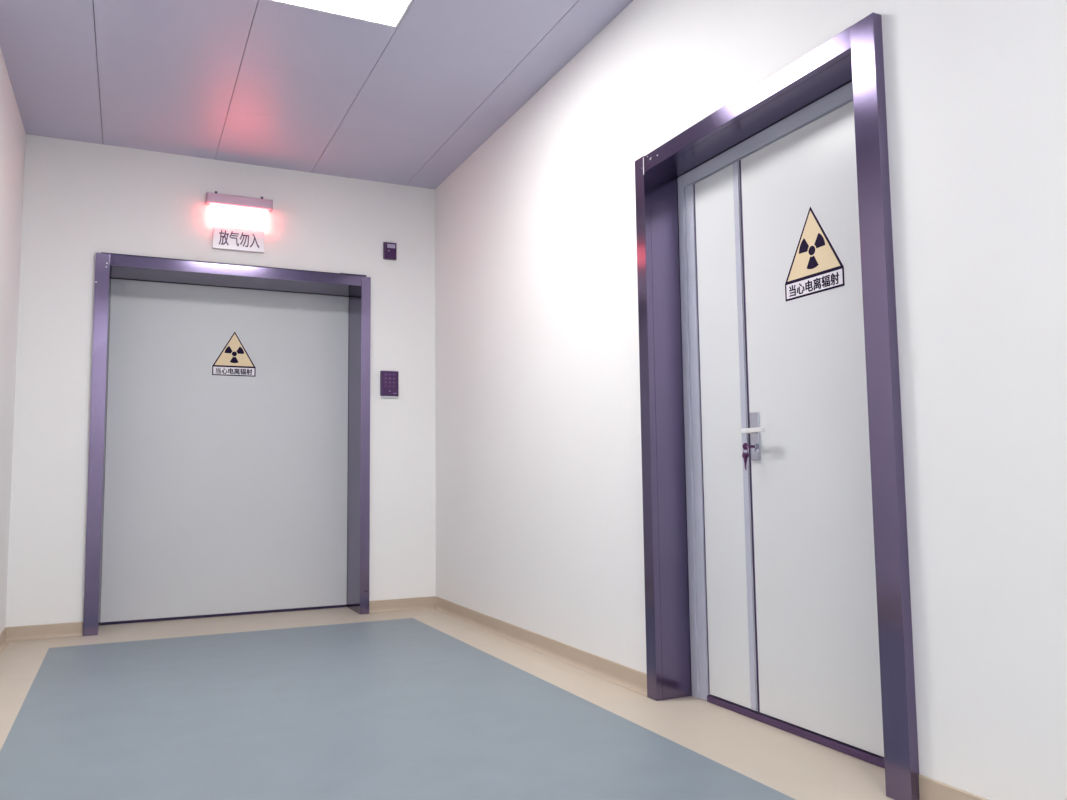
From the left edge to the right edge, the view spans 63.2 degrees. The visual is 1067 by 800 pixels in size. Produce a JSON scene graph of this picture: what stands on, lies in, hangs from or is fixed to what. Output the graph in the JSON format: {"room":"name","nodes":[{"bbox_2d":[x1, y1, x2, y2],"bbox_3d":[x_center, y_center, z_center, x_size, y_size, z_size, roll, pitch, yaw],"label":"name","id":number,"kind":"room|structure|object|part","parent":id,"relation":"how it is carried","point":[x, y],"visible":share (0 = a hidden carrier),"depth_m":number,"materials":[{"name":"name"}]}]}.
{"room":"hospital corridor","nodes":[
{"label":"hospital corridor","id":0,"kind":"room"},
{"bbox_2d":[0,47,25,632],"bbox_3d":[-1.259,-0.494,1.051,0.200,3.003,8.876,2,-6,-25],"label":"wall","id":1,"kind":"structure","parent":0,"point":[12,132],"depth_m":4.73,"materials":[{"name":"paint"}]},
{"bbox_2d":[0,628,9,654],"bbox_3d":[-1.132,0.962,0.956,0.028,0.082,8.848,2,-6,-25],"label":"baseboard","id":2,"kind":"structure","parent":1,"relation":"attached to","point":[3,643],"depth_m":4.82,"materials":[{"name":"plastic"}]},
{"bbox_2d":[5,134,435,626],"bbox_3d":[-1.924,-0.056,5.867,3.088,3.003,0.450,2,-6,-25],"label":"wall","id":3,"kind":"structure","parent":0,"point":[82,200],"depth_m":5.53,"materials":[{"name":"paint"}]},
{"bbox_2d":[5,596,435,641],"bbox_3d":[-1.850,1.377,5.500,2.588,0.082,0.028,2,-6,-25],"label":"baseboard","id":4,"kind":"structure","parent":3,"relation":"attached to","point":[72,629],"depth_m":5.10,"materials":[{"name":"plastic"}]},
{"bbox_2d":[83,252,370,635],"bbox_3d":[-1.993,0.283,5.779,1.711,2.312,0.472,2,-6,-25],"label":"door","id":5,"kind":"structure","parent":3,"relation":"in","point":[219,495],"depth_m":5.86,"materials":[{"name":"metal"}]},
{"bbox_2d":[212,331,255,376],"bbox_3d":[-2.058,-0.321,5.962,0.287,0.316,0.002,2,-6,-25],"label":"warning sign","id":6,"kind":"object","parent":5,"relation":"attached to","point":[233,360],"visible":1,"depth_m":5.96,"materials":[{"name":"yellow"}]},
{"bbox_2d":[206,191,272,252],"bbox_3d":[-1.930,-1.172,5.683,0.414,0.385,0.068,2,-6,-25],"label":"illuminated sign","id":7,"kind":"object","parent":3,"relation":"attached to","point":[239,223],"visible":1,"depth_m":5.67,"materials":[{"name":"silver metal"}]},
{"bbox_3d":[-1.934,-1.054,5.684,0.322,0.149,0.018,2,-6,-25],"label":"lettered plate","id":8,"kind":"part","parent":7,"relation":"part of","materials":[{"name":"white plastic"}]},
{"bbox_3d":[-1.932,-1.198,5.690,0.358,0.137,0.034,2,-6,-25],"label":"light panel","id":9,"kind":"part","parent":7,"relation":"part of","materials":[{"name":"white plastic"}]},
{"bbox_2d":[380,371,398,397],"bbox_3d":[-1.004,-0.109,6.038,0.126,0.186,0.028,2,-6,-25],"label":"keypad","id":10,"kind":"object","parent":3,"relation":"attached to","point":[389,380],"visible":1,"depth_m":6.03,"materials":[{"name":"purple plastic"}]},
{"bbox_3d":[-1.003,-0.022,6.037,0.118,0.012,0.016,2,-6,-25],"label":"plate","id":11,"kind":"part","parent":10,"relation":"part of","materials":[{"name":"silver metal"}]},
{"bbox_2d":[383,242,395,259],"bbox_3d":[-1.015,-1.052,6.124,0.092,0.120,0.025,2,-6,-25],"label":"card reader","id":12,"kind":"object","parent":3,"relation":"attached to","point":[389,249],"visible":1,"depth_m":6.11,"materials":[{"name":"purple plastic"}]},
{"bbox_2d":[0,0,632,188],"bbox_3d":[-0.023,-2.001,1.913,3.088,0.120,9.526,2,-6,-25],"label":"ceiling","id":13,"kind":"structure","parent":0,"point":[267,83],"depth_m":4.50,"materials":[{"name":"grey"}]},
{"bbox_2d":[269,0,412,27],"bbox_3d":[-0.782,-1.784,3.632,0.616,0.022,0.632,2,-6,-25],"label":"recessed light","id":14,"kind":"object","parent":13,"relation":"in","point":[391,13],"visible":1,"depth_m":3.88,"materials":[{"name":"white plastic"}]},
{"bbox_2d":[0,607,893,799],"bbox_3d":[0.015,1.110,1.634,3.088,0.120,9.526,2,-6,-25],"label":"floor","id":15,"kind":"structure","parent":0,"point":[341,703],"depth_m":3.16,"materials":[{"name":"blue plastic"}]},
{"bbox_2d":[435,0,1066,799],"bbox_3d":[1.312,-0.419,2.250,0.300,3.003,8.876,2,-6,-25],"label":"wall","id":16,"kind":"structure","parent":0,"point":[538,452],"depth_m":2.53,"materials":[{"name":"paint"}]},
{"bbox_2d":[434,597,988,799],"bbox_3d":[1.188,1.030,2.037,0.028,0.082,8.848,2,-6,-25],"label":"baseboard","id":17,"kind":"structure","parent":16,"relation":"attached to","point":[629,678],"depth_m":4.12,"materials":[{"name":"plastic"}]},
{"bbox_2d":[635,12,919,799],"bbox_3d":[0.840,0.038,3.091,0.247,2.253,1.328,2,-6,-25],"label":"door","id":18,"kind":"structure","parent":16,"relation":"in","point":[777,589],"depth_m":3.11,"materials":[{"name":"metal"}]},
{"bbox_2d":[742,443,752,469],"bbox_3d":[0.798,0.210,3.213,0.046,0.102,0.030,0,-5,-6],"label":"bunch","id":19,"kind":"object","parent":18,"relation":"hanging from","point":[746,446],"visible":1,"depth_m":3.21,"materials":[{"name":"purple metal"}]},
{"bbox_3d":[0.821,0.111,3.185,0.053,0.020,0.123,2,-6,-25],"label":"lever","id":20,"kind":"part","parent":18,"relation":"part of","materials":[{"name":"white metal"}]},
{"bbox_3d":[0.829,0.136,3.240,0.009,0.180,0.046,2,-6,-25],"label":"handle plate","id":21,"kind":"part","parent":18,"relation":"part of","materials":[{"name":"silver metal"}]},
{"bbox_2d":[785,205,844,301],"bbox_3d":[0.964,-0.521,3.000,0.002,0.316,0.287,2,-6,-25],"label":"warning sign","id":22,"kind":"object","parent":18,"relation":"attached to","point":[816,267],"visible":1,"depth_m":2.99,"materials":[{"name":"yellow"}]}
]}

